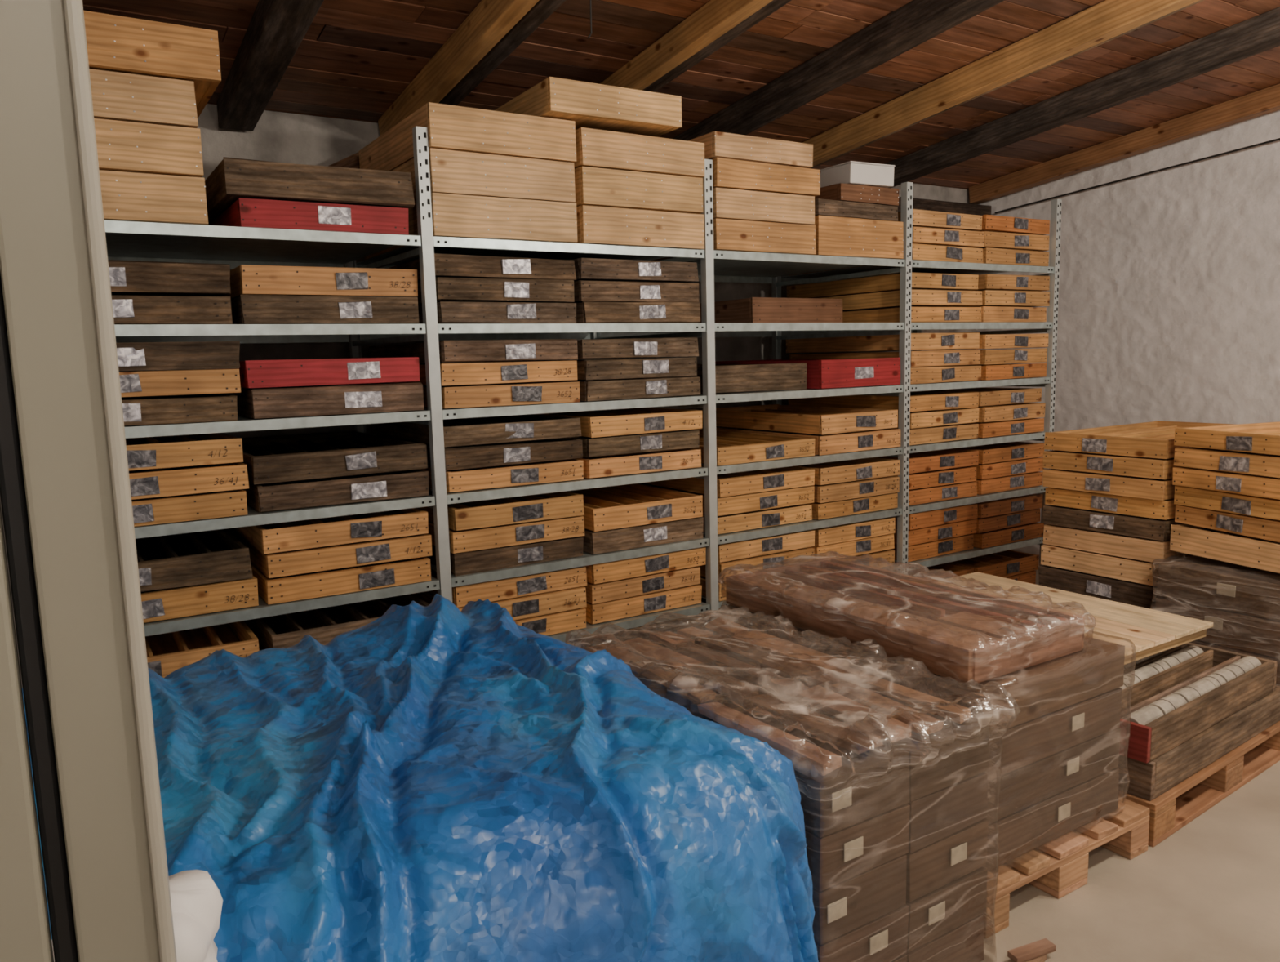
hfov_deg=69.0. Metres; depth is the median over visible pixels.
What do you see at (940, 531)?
boxes
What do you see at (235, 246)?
shelving unit
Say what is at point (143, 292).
boxes
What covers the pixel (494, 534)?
boxes
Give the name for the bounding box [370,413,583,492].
boxes
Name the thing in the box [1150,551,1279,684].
crates
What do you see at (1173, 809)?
wooden pallet
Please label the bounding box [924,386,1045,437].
boxes
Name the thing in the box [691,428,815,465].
boxes
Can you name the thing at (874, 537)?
boxes
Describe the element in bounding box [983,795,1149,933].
wooden pallet
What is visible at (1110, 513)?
boxes
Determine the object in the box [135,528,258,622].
boxes
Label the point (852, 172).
cardboard box
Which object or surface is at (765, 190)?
wooden crates
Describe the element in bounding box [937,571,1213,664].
wooden board
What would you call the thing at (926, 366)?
boxes
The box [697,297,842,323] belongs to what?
box
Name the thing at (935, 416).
boxes
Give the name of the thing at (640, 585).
boxes
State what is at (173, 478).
boxes
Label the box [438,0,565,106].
rafter
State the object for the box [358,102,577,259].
wooden crates
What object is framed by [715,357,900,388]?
box
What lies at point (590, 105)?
wooden crate
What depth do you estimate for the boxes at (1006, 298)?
5.65 m
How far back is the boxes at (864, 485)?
5.09 m
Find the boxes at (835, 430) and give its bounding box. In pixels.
[715,404,900,455]
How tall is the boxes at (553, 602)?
0.285 m
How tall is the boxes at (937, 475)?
0.273 m
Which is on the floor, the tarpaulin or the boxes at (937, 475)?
the tarpaulin
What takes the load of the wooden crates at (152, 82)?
on the shelving unit
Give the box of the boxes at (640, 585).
[583,546,706,623]
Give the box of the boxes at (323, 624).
[244,593,429,650]
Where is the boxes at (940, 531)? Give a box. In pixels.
[890,502,977,561]
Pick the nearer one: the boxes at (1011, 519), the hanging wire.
the hanging wire
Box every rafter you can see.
[217,0,324,131]
[377,0,539,135]
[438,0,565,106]
[600,0,773,90]
[642,0,791,92]
[672,0,1004,141]
[802,0,1199,166]
[885,7,1279,187]
[968,84,1279,204]
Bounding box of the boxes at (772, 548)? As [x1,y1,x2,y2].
[696,529,814,600]
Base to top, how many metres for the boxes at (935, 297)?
0.278 m
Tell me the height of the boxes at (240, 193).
0.236 m
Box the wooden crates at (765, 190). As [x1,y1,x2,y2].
[652,131,820,260]
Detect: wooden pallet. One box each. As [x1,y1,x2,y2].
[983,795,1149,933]
[1118,720,1279,846]
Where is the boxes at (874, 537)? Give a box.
[809,516,895,567]
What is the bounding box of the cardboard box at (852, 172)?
[820,160,895,187]
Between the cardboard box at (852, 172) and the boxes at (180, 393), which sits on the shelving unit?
the boxes at (180, 393)
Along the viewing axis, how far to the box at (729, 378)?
4.74 m
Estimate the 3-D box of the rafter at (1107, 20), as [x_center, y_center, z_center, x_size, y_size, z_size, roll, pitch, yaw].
[2.738,-2.034,2.990,0.091,0.934,7.267,-6,9,-32]
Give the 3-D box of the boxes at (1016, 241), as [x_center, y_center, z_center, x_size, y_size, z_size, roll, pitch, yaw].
[2.015,-1.498,6.053,0.622,0.283,1.032,-6,9,-32]
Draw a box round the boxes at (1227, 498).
[1169,421,1279,573]
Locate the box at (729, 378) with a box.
[668,362,806,393]
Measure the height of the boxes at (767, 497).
0.278 m
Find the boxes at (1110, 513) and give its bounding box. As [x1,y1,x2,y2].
[1038,420,1236,608]
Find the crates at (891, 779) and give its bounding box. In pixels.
[565,604,1021,961]
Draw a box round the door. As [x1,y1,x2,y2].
[0,0,177,961]
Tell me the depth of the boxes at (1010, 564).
6.00 m
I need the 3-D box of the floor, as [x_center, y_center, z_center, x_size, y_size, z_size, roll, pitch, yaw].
[1.436,1.287,2.563,8.100,0.100,7.700,-6,9,-32]
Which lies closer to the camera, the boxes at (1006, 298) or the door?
the door
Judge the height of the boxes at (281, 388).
0.214 m
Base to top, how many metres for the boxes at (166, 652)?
0.210 m
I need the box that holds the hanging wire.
[587,0,591,39]
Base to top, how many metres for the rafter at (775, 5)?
0.890 m
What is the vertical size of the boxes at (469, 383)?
0.276 m
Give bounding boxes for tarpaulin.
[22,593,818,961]
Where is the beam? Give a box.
[328,151,359,168]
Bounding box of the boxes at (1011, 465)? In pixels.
[950,441,1044,494]
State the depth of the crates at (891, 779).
2.33 m
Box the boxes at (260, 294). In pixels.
[223,264,418,324]
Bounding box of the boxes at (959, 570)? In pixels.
[907,562,973,580]
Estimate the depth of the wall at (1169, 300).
6.12 m
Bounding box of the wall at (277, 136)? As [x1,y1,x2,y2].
[0,103,975,688]
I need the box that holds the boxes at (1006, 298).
[969,274,1049,322]
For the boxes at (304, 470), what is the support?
on the shelving unit
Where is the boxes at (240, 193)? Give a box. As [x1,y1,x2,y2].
[204,156,414,235]
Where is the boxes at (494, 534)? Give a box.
[417,489,584,576]
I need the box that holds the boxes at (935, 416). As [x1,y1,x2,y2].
[788,391,978,444]
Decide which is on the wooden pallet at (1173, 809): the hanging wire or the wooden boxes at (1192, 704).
the wooden boxes at (1192, 704)
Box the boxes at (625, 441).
[534,407,702,478]
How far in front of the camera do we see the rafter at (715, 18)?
3.93 m
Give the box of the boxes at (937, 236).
[788,208,984,275]
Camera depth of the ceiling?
4.35 m
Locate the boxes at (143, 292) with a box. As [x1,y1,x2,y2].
[107,259,232,324]
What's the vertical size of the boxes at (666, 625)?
0.213 m
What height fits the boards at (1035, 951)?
0.034 m
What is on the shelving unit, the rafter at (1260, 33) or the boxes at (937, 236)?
the boxes at (937, 236)
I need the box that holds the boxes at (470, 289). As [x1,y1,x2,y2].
[387,253,576,324]
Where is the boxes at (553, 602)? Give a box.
[413,565,586,635]
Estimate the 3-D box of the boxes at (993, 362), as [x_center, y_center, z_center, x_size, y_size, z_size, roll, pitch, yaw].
[2.041,-0.816,6.136,0.627,0.273,1.038,-6,9,-32]
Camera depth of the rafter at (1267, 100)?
6.06 m
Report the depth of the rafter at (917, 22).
4.28 m
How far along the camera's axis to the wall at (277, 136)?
4.66 m
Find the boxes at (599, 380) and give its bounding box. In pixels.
[493,337,700,400]
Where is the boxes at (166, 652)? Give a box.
[145,620,259,677]
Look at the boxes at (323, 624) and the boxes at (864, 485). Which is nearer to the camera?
the boxes at (323, 624)
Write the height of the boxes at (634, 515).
0.216 m
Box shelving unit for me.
[104,126,1062,641]
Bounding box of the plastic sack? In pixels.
[51,869,222,961]
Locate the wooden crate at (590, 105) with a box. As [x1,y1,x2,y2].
[493,76,681,137]
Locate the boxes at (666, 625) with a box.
[569,619,702,648]
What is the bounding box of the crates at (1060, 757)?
[718,550,1136,871]
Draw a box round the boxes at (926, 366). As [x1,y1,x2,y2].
[786,332,981,383]
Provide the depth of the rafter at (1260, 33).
5.01 m
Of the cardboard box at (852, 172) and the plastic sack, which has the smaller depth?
the plastic sack
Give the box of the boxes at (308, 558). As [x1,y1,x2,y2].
[225,507,432,604]
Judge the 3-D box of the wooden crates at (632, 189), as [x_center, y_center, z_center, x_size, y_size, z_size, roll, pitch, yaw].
[-0.227,-1.337,4.540,0.652,0.477,0.956,-6,9,-32]
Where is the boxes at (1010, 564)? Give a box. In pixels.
[948,549,1039,583]
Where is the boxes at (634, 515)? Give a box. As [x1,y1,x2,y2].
[565,483,703,554]
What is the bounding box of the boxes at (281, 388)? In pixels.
[205,356,424,418]
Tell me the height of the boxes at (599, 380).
0.276 m
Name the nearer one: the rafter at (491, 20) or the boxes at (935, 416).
the rafter at (491, 20)
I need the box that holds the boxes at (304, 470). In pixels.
[238,430,428,512]
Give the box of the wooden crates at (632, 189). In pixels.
[573,127,704,248]
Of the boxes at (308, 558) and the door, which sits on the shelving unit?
the boxes at (308, 558)
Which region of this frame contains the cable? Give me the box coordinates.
[994,137,1279,213]
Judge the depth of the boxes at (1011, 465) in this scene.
5.80 m
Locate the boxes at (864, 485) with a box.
[793,457,900,519]
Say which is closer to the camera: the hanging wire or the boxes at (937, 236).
the hanging wire
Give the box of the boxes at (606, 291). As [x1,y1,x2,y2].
[563,257,700,323]
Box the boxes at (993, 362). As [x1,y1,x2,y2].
[859,333,1048,380]
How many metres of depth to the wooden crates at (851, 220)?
4.89 m
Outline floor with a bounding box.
[980,558,1279,961]
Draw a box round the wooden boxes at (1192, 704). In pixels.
[1117,642,1279,800]
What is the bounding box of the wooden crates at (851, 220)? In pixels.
[812,182,903,259]
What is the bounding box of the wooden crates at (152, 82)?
[83,10,221,225]
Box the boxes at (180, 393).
[115,341,240,425]
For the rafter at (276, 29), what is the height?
0.919 m
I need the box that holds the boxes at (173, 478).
[125,432,248,526]
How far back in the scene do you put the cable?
6.12 m
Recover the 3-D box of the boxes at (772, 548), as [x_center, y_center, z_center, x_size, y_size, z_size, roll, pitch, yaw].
[0.391,0.381,5.219,0.650,0.281,1.041,-6,9,-32]
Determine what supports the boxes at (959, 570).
on the shelving unit
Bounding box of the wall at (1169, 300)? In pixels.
[975,110,1279,555]
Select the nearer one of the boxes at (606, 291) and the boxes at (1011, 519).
the boxes at (606, 291)
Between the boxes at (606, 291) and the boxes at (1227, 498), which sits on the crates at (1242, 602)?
the boxes at (1227, 498)
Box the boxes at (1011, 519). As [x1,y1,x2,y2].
[972,493,1044,548]
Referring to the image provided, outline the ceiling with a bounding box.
[82,0,1279,189]
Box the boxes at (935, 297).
[786,271,982,322]
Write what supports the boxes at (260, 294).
on the shelving unit
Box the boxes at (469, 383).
[368,338,579,408]
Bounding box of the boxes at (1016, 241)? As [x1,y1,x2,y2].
[976,214,1049,266]
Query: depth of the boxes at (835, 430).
5.14 m
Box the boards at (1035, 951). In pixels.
[1007,937,1056,961]
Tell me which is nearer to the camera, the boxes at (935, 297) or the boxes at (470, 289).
the boxes at (470, 289)
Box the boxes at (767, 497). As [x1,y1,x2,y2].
[638,465,814,533]
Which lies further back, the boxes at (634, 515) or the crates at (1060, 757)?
the boxes at (634, 515)
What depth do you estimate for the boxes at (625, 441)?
4.33 m
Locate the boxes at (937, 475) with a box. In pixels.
[876,448,978,505]

